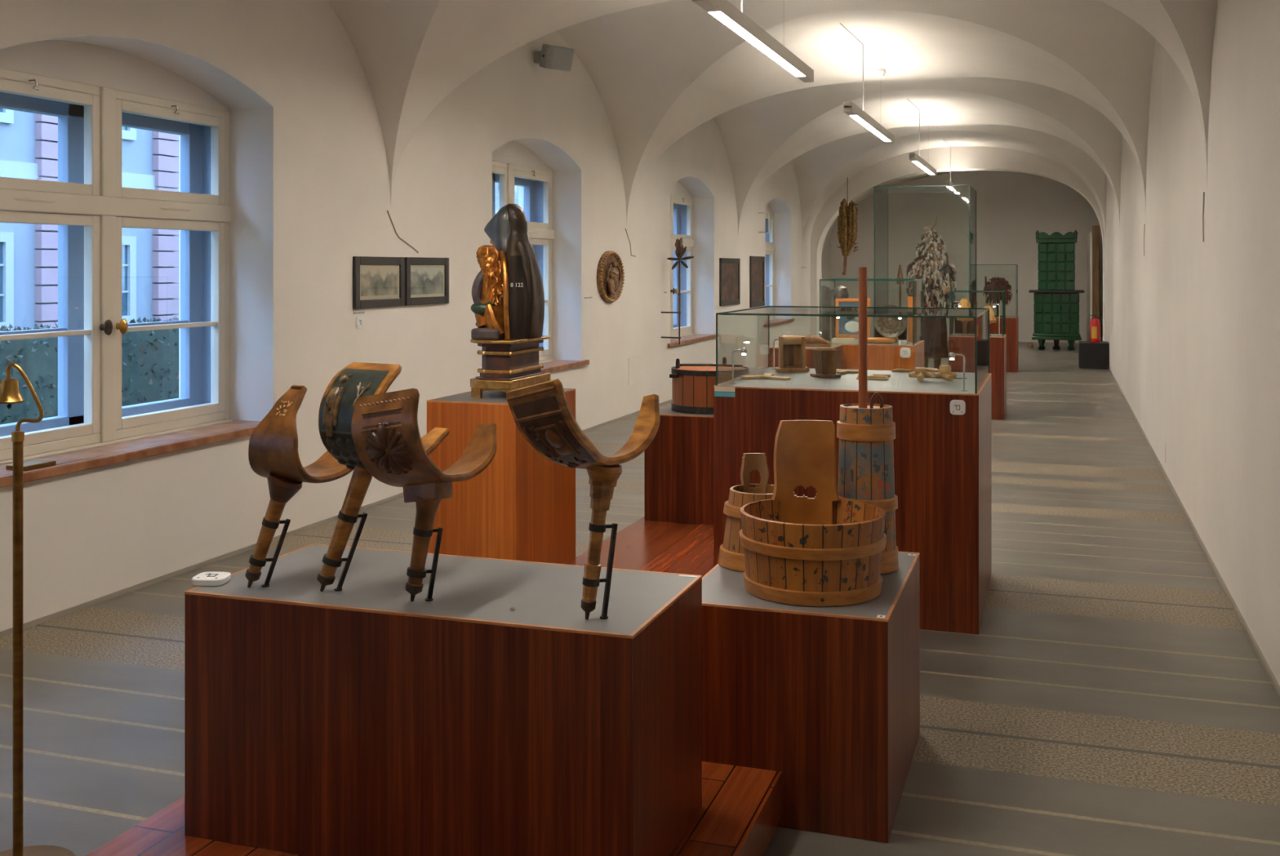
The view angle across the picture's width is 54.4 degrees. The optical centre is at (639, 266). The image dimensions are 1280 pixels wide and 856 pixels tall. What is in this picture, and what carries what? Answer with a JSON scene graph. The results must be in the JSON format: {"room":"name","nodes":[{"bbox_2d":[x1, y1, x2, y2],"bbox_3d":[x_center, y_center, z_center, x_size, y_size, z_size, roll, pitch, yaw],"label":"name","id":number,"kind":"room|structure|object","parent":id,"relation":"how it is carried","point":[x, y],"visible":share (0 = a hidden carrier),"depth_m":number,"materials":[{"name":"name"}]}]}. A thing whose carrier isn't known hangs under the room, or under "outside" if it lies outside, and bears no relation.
{"room":"museum","nodes":[
{"label":"museum","id":0,"kind":"room"},
{"bbox_2d":[0,0,810,631],"bbox_3d":[-1.151,-0.300,11.242,0.660,3.800,25.300,0,0,18],"label":"wall","id":1,"kind":"structure","parent":0,"point":[309,185],"depth_m":7.83,"materials":[{"name":"paint"}]},
{"bbox_2d":[0,67,260,488],"bbox_3d":[-2.696,0.015,6.382,0.585,1.870,2.260,0,0,18],"label":"window","id":2,"kind":"structure","parent":1,"relation":"in","point":[90,206],"depth_m":6.42,"materials":[{"name":"paint"}]},
{"bbox_2d":[5,459,56,471],"bbox_3d":[-2.741,0.902,5.606,0.110,0.035,0.180,0,0,18],"label":"block","id":3,"kind":"object","parent":2,"relation":"on","point":[37,464],"visible":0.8,"depth_m":5.59,"materials":[{"name":"beige wood"}]},
{"bbox_2d":[0,78,100,202],"bbox_3d":[-2.909,-0.601,5.925,0.081,0.584,0.900,0,0,18],"label":"light","id":4,"kind":"object","parent":2,"relation":"attached to","point":[11,189],"depth_m":6.12,"materials":[{"name":"paint"}]},
{"bbox_2d":[115,98,224,211],"bbox_3d":[-2.592,-0.601,6.874,0.081,0.584,0.900,0,0,18],"label":"light","id":5,"kind":"object","parent":2,"relation":"attached to","point":[127,199],"depth_m":6.88,"materials":[{"name":"paint"}]},
{"bbox_2d":[355,315,364,328],"bbox_3d":[-1.831,0.365,8.138,0.013,0.085,0.085,0,0,18],"label":"tag","id":6,"kind":"object","parent":1,"relation":"attached to","point":[359,319],"visible":1,"depth_m":8.12,"materials":[{"name":"paper"}]},
{"bbox_2d":[352,256,404,308],"bbox_3d":[-1.750,0.105,8.364,0.025,0.340,0.640,0,0,18],"label":"framed print","id":7,"kind":"object","parent":1,"relation":"attached to","point":[377,282],"visible":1,"depth_m":8.34,"materials":[{"name":"black"}]},
{"bbox_2d":[360,268,397,296],"bbox_3d":[-1.755,0.105,8.366,0.011,0.180,0.480,0,0,18],"label":"picture","id":8,"kind":"object","parent":7,"relation":"attached to","point":[374,282],"depth_m":8.36},
{"bbox_2d":[0,366,768,638],"bbox_3d":[-0.832,1.589,11.136,0.012,0.022,25.300,0,0,18],"label":"baseboard","id":9,"kind":"structure","parent":1,"relation":"attached to","point":[8,632],"depth_m":6.49,"materials":[{"name":"beige"}]},
{"bbox_2d":[386,210,418,253],"bbox_3d":[-1.654,-0.239,8.684,0.012,0.288,0.436,0,0,18],"label":"cable","id":10,"kind":"object","parent":1,"relation":"attached to","point":[397,234],"depth_m":8.62,"materials":[{"name":"beige"}]},
{"bbox_2d":[404,257,448,306],"bbox_3d":[-1.538,0.105,9.000,0.025,0.340,0.640,0,0,18],"label":"framed print","id":11,"kind":"object","parent":1,"relation":"attached to","point":[426,278],"visible":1,"depth_m":8.98,"materials":[{"name":"black"}]},
{"bbox_2d":[410,267,443,294],"bbox_3d":[-1.543,0.105,9.001,0.011,0.190,0.490,0,0,18],"label":"picture","id":12,"kind":"object","parent":11,"relation":"attached to","point":[424,281],"depth_m":8.99},
{"bbox_2d":[492,160,589,373],"bbox_3d":[-1.123,0.015,11.096,0.585,1.870,2.260,0,0,18],"label":"window","id":13,"kind":"structure","parent":1,"relation":"in","point":[537,184],"depth_m":11.96,"materials":[{"name":"paint"}]},
{"bbox_2d":[492,165,507,208],"bbox_3d":[-1.335,-0.601,10.640,0.081,0.584,0.900,0,0,18],"label":"light","id":14,"kind":"object","parent":13,"relation":"attached to","point":[502,171],"depth_m":11.02,"materials":[{"name":"paint"}]},
{"bbox_2d":[513,169,551,233],"bbox_3d":[-1.019,-0.601,11.588,0.081,0.584,0.900,0,0,18],"label":"light","id":15,"kind":"object","parent":13,"relation":"attached to","point":[544,175],"depth_m":11.84,"materials":[{"name":"paint"}]},
{"bbox_2d":[533,44,573,71],"bbox_3d":[-0.759,-1.820,10.864,0.292,0.237,0.302,0,0,-43],"label":"loudspeaker","id":16,"kind":"object","parent":1,"relation":"attached to","point":[551,56],"visible":1,"depth_m":10.76,"materials":[{"name":"grey plastic"}]},
{"bbox_2d":[596,250,624,302],"bbox_3d":[-0.273,0.105,12.678,0.096,0.530,0.720,0,0,18],"label":"relief","id":17,"kind":"object","parent":1,"relation":"attached to","point":[610,273],"visible":1,"depth_m":12.61,"materials":[{"name":"wood"}]},
{"bbox_2d":[628,355,640,385],"bbox_3d":[-0.058,1.125,13.461,0.008,0.290,0.400,0,0,18],"label":"access panel","id":18,"kind":"object","parent":1,"relation":"attached to","point":[634,363],"visible":1,"depth_m":13.45,"materials":[{"name":"paint"}]},
{"bbox_2d":[661,236,693,344],"bbox_3d":[0.430,0.279,14.321,0.391,1.241,0.136,0,0,18],"label":"staff","id":19,"kind":"object","parent":1,"relation":"attached to","point":[680,251],"visible":1,"depth_m":14.30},
{"bbox_2d":[666,193,719,347],"bbox_3d":[0.431,0.015,15.754,0.585,1.870,2.260,0,0,18],"label":"window","id":20,"kind":"structure","parent":1,"relation":"in","point":[681,206],"depth_m":16.63,"materials":[{"name":"paint"}]},
{"bbox_2d":[672,198,691,243],"bbox_3d":[0.535,-0.601,16.246,0.081,0.584,0.900,0,0,18],"label":"light","id":21,"kind":"object","parent":20,"relation":"attached to","point":[686,238],"depth_m":16.52,"materials":[{"name":"glass"}]},
{"bbox_2d":[719,257,740,306],"bbox_3d":[1.257,0.212,17.375,0.025,0.655,1.080,0,0,18],"label":"framed painting","id":22,"kind":"object","parent":1,"relation":"attached to","point":[729,268],"visible":1,"depth_m":17.33,"materials":[{"name":"black"}]},
{"bbox_2d":[722,262,737,301],"bbox_3d":[1.253,0.212,17.377,0.013,0.515,0.940,0,0,18],"label":"picture","id":23,"kind":"object","parent":22,"relation":"attached to","point":[730,270],"depth_m":17.37},
{"bbox_2d":[749,256,764,307],"bbox_3d":[1.789,0.230,18.969,0.025,0.770,0.920,0,0,18],"label":"framed painting","id":24,"kind":"object","parent":1,"relation":"attached to","point":[757,264],"visible":1,"depth_m":18.94,"materials":[{"name":"black"}]},
{"bbox_2d":[752,261,763,302],"bbox_3d":[1.785,0.230,18.970,0.013,0.610,0.760,0,0,18],"label":"picture","id":25,"kind":"object","parent":24,"relation":"attached to","point":[757,266],"depth_m":19.00},
{"bbox_2d":[758,212,769,233],"bbox_3d":[1.901,-0.670,19.079,0.169,0.320,0.020,0,0,18],"label":"loop","id":26,"kind":"object","parent":1,"relation":"attached to","point":[758,212],"visible":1,"depth_m":19.05,"materials":[{"name":"white plastic"}]},
{"bbox_2d":[764,213,794,327],"bbox_3d":[2.042,0.015,20.582,0.585,1.870,2.260,0,0,18],"label":"window","id":27,"kind":"structure","parent":1,"relation":"in","point":[770,247],"depth_m":21.45,"materials":[{"name":"paint"}]},
{"bbox_2d":[765,213,773,248],"bbox_3d":[2.147,-0.601,21.074,0.081,0.584,0.900,0,0,18],"label":"light","id":28,"kind":"object","parent":27,"relation":"attached to","point":[769,243],"depth_m":21.45,"materials":[{"name":"glass"}]},
{"bbox_2d":[0,338,1279,855],"bbox_3d":[2.392,1.660,12.696,7.300,0.120,30.800,0,0,18],"label":"floor","id":29,"kind":"structure","parent":0,"point":[1110,697],"depth_m":4.76,"materials":[{"name":"wood"}]},
{"bbox_2d":[0,363,75,855],"bbox_3d":[-1.640,0.927,3.283,0.280,1.346,0.280,0,0,0],"label":"stand","id":30,"kind":"object","parent":29,"relation":"on","point":[10,393],"visible":1,"depth_m":3.27,"materials":[{"name":"gold metal"}]},
{"bbox_2d":[86,516,782,855],"bbox_3d":[0.041,1.520,4.836,1.507,0.160,5.800,0,0,18],"label":"platform","id":31,"kind":"object","parent":29,"relation":"on","point":[740,812],"visible":0.1,"depth_m":3.34,"materials":[{"name":"brown wood"}]},
{"bbox_2d":[184,543,702,855],"bbox_3d":[-0.494,1.131,3.231,1.198,0.617,0.573,0,0,18],"label":"pedestal","id":32,"kind":"object","parent":31,"relation":"on","point":[364,718],"visible":0.94,"depth_m":2.99,"materials":[{"name":"brown wood"}]},
{"bbox_2d":[191,572,231,586],"bbox_3d":[-1.115,0.813,3.238,0.085,0.019,0.085,0,0,4],"label":"tag","id":33,"kind":"object","parent":32,"relation":"on","point":[204,579],"visible":1,"depth_m":3.21,"materials":[{"name":"white plastic"}]},
{"bbox_2d":[244,385,353,587],"bbox_3d":[-0.861,0.567,3.287,0.182,0.517,0.332,0,0,26],"label":"stool","id":34,"kind":"object","parent":32,"relation":"on","point":[273,451],"visible":0.92,"depth_m":3.17,"materials":[{"name":"brown wood"}]},
{"bbox_2d":[316,362,449,591],"bbox_3d":[-0.673,0.536,3.252,0.210,0.578,0.399,0,0,18],"label":"stool","id":35,"kind":"object","parent":32,"relation":"on","point":[355,380],"visible":0.77,"depth_m":3.13,"materials":[{"name":"brown wood"}]},
{"bbox_2d":[351,388,497,601],"bbox_3d":[-0.491,0.555,3.094,0.222,0.537,0.409,0,0,41],"label":"stool","id":36,"kind":"object","parent":32,"relation":"on","point":[386,436],"visible":1,"depth_m":3.00,"materials":[{"name":"brown wood"}]},
{"bbox_2d":[506,378,660,619],"bbox_3d":[-0.090,0.536,2.894,0.410,0.576,0.189,0,0,-33],"label":"yoke","id":37,"kind":"object","parent":32,"relation":"on","point":[541,412],"visible":1,"depth_m":2.86,"materials":[{"name":"brown wood"}]},
{"bbox_2d":[644,404,713,524],"bbox_3d":[0.412,1.137,7.253,0.610,0.605,0.620,0,0,18],"label":"pedestal","id":38,"kind":"object","parent":31,"relation":"on","point":[678,461],"visible":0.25,"depth_m":6.99,"materials":[{"name":"brown wood"}]},
{"bbox_2d":[669,357,749,414],"bbox_3d":[0.409,0.684,7.243,0.452,0.302,0.452,0,0,18],"label":"round vat","id":39,"kind":"object","parent":38,"relation":"on","point":[692,384],"visible":0.83,"depth_m":7.06,"materials":[{"name":"wood"}]},
{"bbox_2d":[426,388,575,564],"bbox_3d":[-0.640,1.103,5.885,0.440,0.995,0.720,0,0,18],"label":"pedestal","id":40,"kind":"object","parent":29,"relation":"on","point":[522,507],"visible":0.37,"depth_m":5.57,"materials":[{"name":"brown wood"}]},
{"bbox_2d":[470,335,550,399],"bbox_3d":[-0.620,0.472,5.899,0.240,0.266,0.470,0,0,18],"label":"plinth","id":41,"kind":"object","parent":40,"relation":"on","point":[507,365],"visible":0.96,"depth_m":5.74,"materials":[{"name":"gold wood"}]},
{"bbox_2d":[471,204,544,340],"bbox_3d":[-0.610,0.021,5.914,0.279,0.635,0.424,0,0,18],"label":"statue","id":42,"kind":"object","parent":41,"relation":"on","point":[508,295],"visible":1,"depth_m":5.78,"materials":[{"name":"brown paint"}]},
{"bbox_2d":[474,293,504,334],"bbox_3d":[-0.704,0.217,5.776,0.172,0.198,0.070,0,0,44],"label":"drapery","id":43,"kind":"object","parent":42,"relation":"hanging from","point":[489,308],"depth_m":5.75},
{"bbox_2d":[769,344,842,368],"bbox_3d":[1.145,1.075,8.595,0.430,1.050,0.470,0,0,18],"label":"pedestal","id":44,"kind":"object","parent":29,"relation":"on","point":[809,357],"visible":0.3,"depth_m":8.42,"materials":[{"name":"brown wood"}]},
{"bbox_2d":[804,334,831,347],"bbox_3d":[1.202,0.507,8.507,0.204,0.085,0.068,0,0,18],"label":"wooden last","id":45,"kind":"object","parent":44,"relation":"on","point":[811,340],"visible":0.86,"depth_m":8.48,"materials":[{"name":"brown wood"}]},
{"bbox_2d":[702,551,919,843],"bbox_3d":[0.530,1.290,3.950,0.615,0.620,0.850,0,0,18],"label":"pedestal","id":46,"kind":"object","parent":29,"relation":"on","point":[827,699],"visible":0.66,"depth_m":3.54,"materials":[{"name":"brown wood"}]},
{"bbox_2d":[717,453,773,572],"bbox_3d":[0.395,0.805,4.106,0.276,0.350,0.276,0,0,-6],"label":"pail","id":47,"kind":"object","parent":46,"relation":"on","point":[731,554],"visible":0.48,"depth_m":4.06,"materials":[{"name":"brown wood"}]},
{"bbox_2d":[739,420,886,606],"bbox_3d":[0.524,0.736,3.781,0.443,0.488,0.443,0,0,0],"label":"wooden tub","id":48,"kind":"object","parent":46,"relation":"on","point":[824,549],"visible":1,"depth_m":3.66,"materials":[{"name":"brown wood"}]},
{"bbox_2d":[836,266,898,574],"bbox_3d":[0.737,0.491,4.055,0.208,0.978,0.208,0,0,0],"label":"butter churn","id":49,"kind":"object","parent":46,"relation":"on","point":[865,431],"visible":0.8,"depth_m":3.98,"materials":[{"name":"brown wood"}]},
{"bbox_2d":[713,306,991,635],"bbox_3d":[1.085,0.908,6.127,1.190,1.384,1.130,0,0,18],"label":"display case","id":50,"kind":"object","parent":29,"relation":"on","point":[943,460],"visible":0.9,"depth_m":5.53,"materials":[{"name":"brown wood"}]},
{"bbox_2d":[714,386,734,396],"bbox_3d":[0.392,0.580,5.761,0.098,0.046,0.001,0,0,18],"label":"label sticker","id":51,"kind":"object","parent":50,"relation":"attached to","point":[718,391],"visible":1,"depth_m":5.76,"materials":[{"name":"beige"}]},
{"bbox_2d":[729,347,746,384],"bbox_3d":[0.463,0.469,5.855,0.084,0.173,0.032,0,0,18],"label":"lamp","id":52,"kind":"object","parent":50,"relation":"on","point":[743,350],"visible":1,"depth_m":5.86,"materials":[{"name":"silver metal"}]},
{"bbox_2d":[741,373,791,380],"bbox_3d":[0.639,0.546,6.184,0.244,0.018,0.230,0,0,18],"label":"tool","id":53,"kind":"object","parent":50,"relation":"on","point":[771,376],"visible":1,"depth_m":6.13,"materials":[{"name":"brown wood"}]},
{"bbox_2d":[771,338,778,369],"bbox_3d":[0.748,0.469,6.708,0.084,0.173,0.032,0,0,18],"label":"lamp","id":54,"kind":"object","parent":50,"relation":"on","point":[774,340],"visible":0.52,"depth_m":6.71,"materials":[{"name":"silver metal"}]},
{"bbox_2d":[774,335,809,372],"bbox_3d":[0.804,0.460,6.587,0.172,0.191,0.110,0,0,0],"label":"press","id":55,"kind":"object","parent":50,"relation":"on","point":[792,348],"visible":1,"depth_m":6.57,"materials":[{"name":"brown wood"}]},
{"bbox_2d":[809,347,840,377],"bbox_3d":[0.934,0.484,6.267,0.145,0.142,0.115,0,0,-20],"label":"wooden bucket","id":56,"kind":"object","parent":50,"relation":"on","point":[825,359],"depth_m":6.23,"materials":[{"name":"brown wood"}]},
{"bbox_2d":[835,368,858,374],"bbox_3d":[1.079,0.546,6.464,0.175,0.018,0.173,0,0,18],"label":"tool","id":57,"kind":"object","parent":50,"relation":"on","point":[837,371],"visible":0.75,"depth_m":6.46,"materials":[{"name":"brown wood"}]},
{"bbox_2d":[856,373,890,380],"bbox_3d":[1.147,0.543,6.113,0.160,0.024,0.070,0,0,17],"label":"frame","id":58,"kind":"object","parent":50,"relation":"on","point":[875,376],"visible":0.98,"depth_m":6.08,"materials":[{"name":"brown wood"}]},
{"bbox_2d":[891,368,913,373],"bbox_3d":[1.366,0.543,6.492,0.123,0.021,0.031,0,0,-7],"label":"stick","id":59,"kind":"object","parent":50,"relation":"on","point":[903,371],"visible":0.98,"depth_m":6.48,"materials":[{"name":"brown wood"}]},
{"bbox_2d":[908,367,933,381],"bbox_3d":[1.370,0.523,6.037,0.105,0.061,0.108,0,0,-19],"label":"doll","id":60,"kind":"object","parent":50,"relation":"on","point":[920,373],"visible":1,"depth_m":6.03,"materials":[{"name":"brown wood"}]},
{"bbox_2d":[933,364,956,381],"bbox_3d":[1.494,0.516,6.040,0.105,0.075,0.108,0,0,-39],"label":"doll","id":61,"kind":"object","parent":50,"relation":"on","point":[945,373],"visible":1,"depth_m":6.03,"materials":[{"name":"brown wood"}]},
{"bbox_2d":[950,400,965,415],"bbox_3d":[1.385,0.615,5.427,0.066,0.066,0.009,0,0,18],"label":"tag","id":62,"kind":"object","parent":50,"relation":"attached to","point":[957,407],"visible":1,"depth_m":5.42,"materials":[{"name":"white plastic"}]},
{"bbox_2d":[948,352,967,391],"bbox_3d":[1.415,0.469,5.537,0.084,0.173,0.032,0,0,18],"label":"lamp","id":63,"kind":"object","parent":50,"relation":"on","point":[951,355],"visible":1,"depth_m":5.53,"materials":[{"name":"silver metal"}]},
{"bbox_2d":[819,278,924,371],"bbox_3d":[1.690,0.846,9.056,0.676,1.508,0.650,0,0,18],"label":"display case","id":64,"kind":"object","parent":29,"relation":"on","point":[880,357],"visible":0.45,"depth_m":8.77,"materials":[{"name":"brown wood"}]},
{"bbox_2d":[832,285,848,337],"bbox_3d":[1.502,0.345,9.303,0.120,0.410,0.120,0,0,18],"label":"bust","id":65,"kind":"object","parent":64,"relation":"on","point":[841,291],"visible":0.35,"depth_m":9.26,"materials":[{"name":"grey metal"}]},
{"bbox_2d":[831,337,856,343],"bbox_3d":[1.462,0.532,8.947,0.170,0.035,0.060,0,0,18],"label":"stacked books","id":66,"kind":"object","parent":64,"relation":"on","point":[845,340],"visible":0.96,"depth_m":8.92,"materials":[{"name":"beige paper"}]},
{"bbox_2d":[835,298,870,337],"bbox_3d":[1.554,0.378,9.084,0.250,0.285,0.018,0,0,13],"label":"framed picture","id":67,"kind":"object","parent":64,"relation":"in","point":[846,326],"visible":0.59,"depth_m":9.09,"materials":[{"name":"orange"}]},
{"bbox_2d":[866,337,894,343],"bbox_3d":[1.704,0.530,8.898,0.234,0.040,0.126,0,0,18],"label":"wooden dish","id":68,"kind":"object","parent":64,"relation":"on","point":[873,340],"visible":0.89,"depth_m":8.85,"materials":[{"name":"orange"}]},
{"bbox_2d":[873,304,906,342],"bbox_3d":[1.815,0.413,9.010,0.240,0.274,0.058,0,0,18],"label":"plate","id":69,"kind":"object","parent":64,"relation":"on","point":[888,327],"visible":0.63,"depth_m":8.99,"materials":[{"name":"grey metal"}]},
{"bbox_2d":[896,331,904,340],"bbox_3d":[3.234,1.040,15.472,0.100,0.620,0.060,0,0,18],"label":"support","id":70,"kind":"object","parent":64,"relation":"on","point":[901,337],"visible":0.02,"depth_m":15.44,"materials":[{"name":"grey metal"}]},
{"bbox_2d":[896,264,903,306],"bbox_3d":[3.234,0.354,15.471,0.089,0.752,0.090,0,0,18],"label":"pole","id":71,"kind":"object","parent":70,"relation":"on","point":[900,275],"visible":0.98,"depth_m":15.46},
{"bbox_2d":[900,347,910,358],"bbox_3d":[1.845,0.600,8.656,0.072,0.072,0.009,0,0,18],"label":"tag","id":72,"kind":"object","parent":64,"relation":"attached to","point":[904,352],"visible":1,"depth_m":8.65,"materials":[{"name":"white plastic"}]},
{"bbox_2d":[907,296,912,342],"bbox_3d":[1.981,0.385,9.048,0.070,0.330,0.020,0,0,18],"label":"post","id":73,"kind":"object","parent":64,"relation":"on","point":[909,298],"visible":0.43,"depth_m":9.04,"materials":[{"name":"orange"}]},
{"bbox_2d":[874,184,976,337],"bbox_3d":[3.523,0.322,15.296,1.112,2.556,1.262,0,0,18],"label":"display case","id":74,"kind":"object","parent":29,"relation":"on","point":[881,193],"visible":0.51,"depth_m":15.25,"materials":[{"name":"clear glass"}]},
{"bbox_2d":[905,214,956,369],"bbox_3d":[3.574,0.360,15.192,0.660,1.980,0.500,0,0,39],"label":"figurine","id":75,"kind":"object","parent":74,"relation":"on","point":[929,264],"visible":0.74,"depth_m":15.06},
{"bbox_2d":[946,252,951,291],"bbox_3d":[3.692,0.590,14.802,0.110,1.522,0.024,0,0,18],"label":"staff","id":76,"kind":"object","parent":75,"relation":"attached to","point":[949,278],"visible":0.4,"depth_m":14.80,"materials":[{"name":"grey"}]},
{"bbox_2d":[954,301,977,333],"bbox_3d":[4.346,1.035,16.656,0.300,1.130,0.350,0,0,18],"label":"pedestal","id":77,"kind":"object","parent":29,"relation":"on","point":[958,325],"visible":0.16,"depth_m":16.51,"materials":[{"name":"brown wood"}]},
{"bbox_2d":[948,290,1006,420],"bbox_3d":[3.621,0.932,13.340,0.564,1.336,0.600,0,0,18],"label":"display case","id":78,"kind":"object","parent":29,"relation":"on","point":[964,345],"visible":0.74,"depth_m":13.07,"materials":[{"name":"brown wood"}]},
{"bbox_2d":[960,320,968,335],"bbox_3d":[3.480,0.657,13.334,0.100,0.160,0.100,0,0,18],"label":"stand","id":79,"kind":"object","parent":78,"relation":"on","point":[964,322],"visible":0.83,"depth_m":13.32,"materials":[{"name":"brown wood"}]},
{"bbox_2d":[956,298,973,320],"bbox_3d":[3.480,0.460,13.334,0.180,0.235,0.180,0,0,18],"label":"hat","id":80,"kind":"object","parent":79,"relation":"on","point":[965,303],"visible":0.59,"depth_m":13.28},
{"bbox_3d":[3.691,0.667,13.211,0.100,0.140,0.100,0,0,18],"label":"stand","id":81,"kind":"object","parent":78,"relation":"on","visible":0},
{"bbox_2d":[984,306,996,323],"bbox_3d":[3.692,0.507,13.211,0.180,0.180,0.180,0,0,18],"label":"hat","id":82,"kind":"object","parent":81,"relation":"on","point":[992,317],"visible":0.51,"depth_m":13.15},
{"bbox_2d":[976,264,1018,372],"bbox_3d":[5.467,0.786,19.154,0.666,1.628,0.600,0,0,18],"label":"display case","id":83,"kind":"object","parent":29,"relation":"on","point":[1011,322],"visible":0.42,"depth_m":18.80,"materials":[{"name":"brown wood"}]},
{"bbox_2d":[982,276,1012,317],"bbox_3d":[5.502,0.465,19.143,0.439,0.620,0.382,0,0,18],"label":"mask","id":84,"kind":"object","parent":83,"relation":"on","point":[997,283],"visible":0.86,"depth_m":19.08,"materials":[{"name":"fur"}]},
{"bbox_2d":[1028,229,1084,351],"bbox_3d":[8.027,0.450,23.993,1.000,2.300,0.800,0,0,18],"label":"stove","id":85,"kind":"object","parent":29,"relation":"on","point":[1056,299],"visible":1,"depth_m":23.71,"materials":[{"name":"tile"}]},
{"bbox_2d":[1028,289,1084,293],"bbox_3d":[8.027,0.477,23.993,1.000,0.045,0.800,0,0,18],"label":"shelf","id":86,"kind":"object","parent":85,"relation":"attached to","point":[1030,291],"depth_m":23.66,"materials":[{"name":"green"}]},
{"bbox_2d":[1078,341,1109,368],"bbox_3d":[7.193,1.400,19.738,0.440,0.400,0.500,0,0,18],"label":"plinth","id":87,"kind":"object","parent":29,"relation":"on","point":[1093,355],"visible":0.98,"depth_m":19.50,"materials":[{"name":"black paint"}]},
{"bbox_2d":[1092,225,1099,319],"bbox_3d":[8.324,0.425,22.734,0.120,2.350,0.120,0,0,18],"label":"timber beam","id":88,"kind":"structure","parent":29,"relation":"on","point":[1095,228],"depth_m":22.68,"materials":[{"name":"brown wood"}]},
{"bbox_2d":[328,0,1217,244],"bbox_3d":[1.591,-1.295,10.328,5.120,1.790,25.300,0,0,18],"label":"ceiling","id":89,"kind":"structure","parent":0,"point":[1062,82],"depth_m":11.61,"materials":[{"name":"paint"}]},
{"bbox_2d":[692,0,813,82],"bbox_3d":[0.759,-1.772,7.843,0.084,0.775,3.200,0,0,18],"label":"pendant lamp","id":90,"kind":"object","parent":89,"relation":"hanging from","point":[723,11],"visible":1,"depth_m":7.63,"materials":[{"name":"silver metal"}]},
{"bbox_2d":[836,177,858,275],"bbox_3d":[3.745,-0.727,22.469,0.402,1.773,0.307,0,0,18],"label":"sheaf","id":91,"kind":"object","parent":89,"relation":"hanging from","point":[847,218],"visible":1,"depth_m":22.39,"materials":[{"name":"brown plant"}]},
{"bbox_2d":[840,22,894,143],"bbox_3d":[2.321,-1.772,12.524,0.084,0.775,3.270,0,0,18],"label":"pendant lamp","id":92,"kind":"object","parent":89,"relation":"hanging from","point":[851,108],"visible":1,"depth_m":12.01,"materials":[{"name":"silver metal"}]},
{"bbox_2d":[875,68,885,77],"bbox_3d":[2.357,-2.000,12.180,0.100,0.300,0.100,0,0,18],"label":"ceiling detector","id":93,"kind":"object","parent":89,"relation":"hanging from","point":[880,73],"visible":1,"depth_m":12.15,"materials":[{"name":"white plastic"}]},
{"bbox_2d":[906,98,937,176],"bbox_3d":[3.983,-1.772,17.504,0.084,0.775,3.270,0,0,18],"label":"pendant lamp","id":94,"kind":"object","parent":89,"relation":"hanging from","point":[914,157],"visible":1,"depth_m":17.07,"materials":[{"name":"silver metal"}]},
{"bbox_2d":[942,139,960,194],"bbox_3d":[5.645,-1.772,22.484,0.084,0.775,3.170,0,0,18],"label":"pendant lamp","id":95,"kind":"object","parent":89,"relation":"hanging from","point":[948,182],"visible":0.63,"depth_m":22.02,"materials":[{"name":"silver metal"}]},
{"bbox_2d":[821,243,830,339],"bbox_3d":[3.574,-0.400,25.716,0.001,4.000,4.150,0,0,18],"label":"wall","id":96,"kind":"structure","parent":0,"point":[825,258],"depth_m":27.15,"materials":[{"name":"paint"}]},
{"bbox_2d":[823,170,1004,244],"bbox_3d":[6.657,-1.275,24.687,6.500,1.550,4.150,0,0,18],"label":"ceiling","id":97,"kind":"structure","parent":0,"point":[828,237],"depth_m":26.95,"materials":[{"name":"paint"}]},
{"bbox_2d":[810,146,1104,341],"bbox_3d":[5.674,-0.450,22.564,7.120,4.100,0.500,0,0,18],"label":"wall","id":98,"kind":"structure","parent":0,"point":[895,168],"depth_m":22.45,"materials":[{"name":"paint"}]},
{"bbox_2d":[830,170,1102,342],"bbox_3d":[7.053,-0.400,26.743,7.050,4.000,0.001,0,0,18],"label":"wall","id":99,"kind":"structure","parent":0,"point":[1011,206],"depth_m":26.61,"materials":[{"name":"paint"}]},
{"bbox_2d":[1086,231,1092,341],"bbox_3d":[8.889,0.475,24.522,0.100,2.250,2.950,0,0,18],"label":"wall partition","id":100,"kind":"structure","parent":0,"point":[1089,237],"depth_m":23.89,"materials":[{"name":"paint"}]},
{"bbox_2d":[1089,315,1102,342],"bbox_3d":[7.215,0.984,19.730,0.157,0.432,0.155,0,0,-27],"label":"fire extinguisher","id":101,"kind":"object","parent":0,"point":[1095,324],"visible":1,"depth_m":19.67,"materials":[{"name":"red paint"}]},
{"bbox_2d":[1104,0,1279,685],"bbox_3d":[4.019,-0.300,9.517,0.001,3.800,25.300,0,0,18],"label":"wall","id":102,"kind":"structure","parent":0,"point":[1192,325],"depth_m":6.47,"materials":[{"name":"paint"}]},
{"bbox_2d":[1108,367,1279,698],"bbox_3d":[4.013,1.589,9.519,0.012,0.022,25.300,0,0,18],"label":"baseboard","id":103,"kind":"structure","parent":102,"relation":"attached to","point":[1258,651],"depth_m":6.37,"materials":[{"name":"beige"}]},
{"bbox_2d":[1202,191,1204,241],"bbox_3d":[3.194,-0.280,7.052,0.010,0.282,0.052,0,0,18],"label":"trim","id":104,"kind":"structure","parent":102,"relation":"attached to","point":[1203,192],"depth_m":7.05,"materials":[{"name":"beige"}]},
{"label":"outside","id":105,"kind":"structure","parent":0,"visible":0},
{"bbox_3d":[-15.804,1.925,23.722,35.000,0.050,85.000,0,0,18],"label":"ground","id":106,"kind":"structure","parent":105,"visible":0},
{"bbox_2d":[0,316,178,424],"bbox_3d":[-3.529,1.215,19.099,0.916,1.369,46.000,0,0,18],"label":"hedge","id":107,"kind":"object","parent":106,"relation":"on","point":[149,358],"visible":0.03,"depth_m":12.80,"materials":[{"name":"green plant"}]},
{"bbox_2d":[0,35,518,331],"bbox_3d":[-10.600,-3.750,19.350,0.640,11.300,62.000,0,0,18],"label":"neighbouring building","id":108,"kind":"structure","parent":106,"relation":"on","point":[28,141],"depth_m":20.79,"materials":[{"name":"grey"}]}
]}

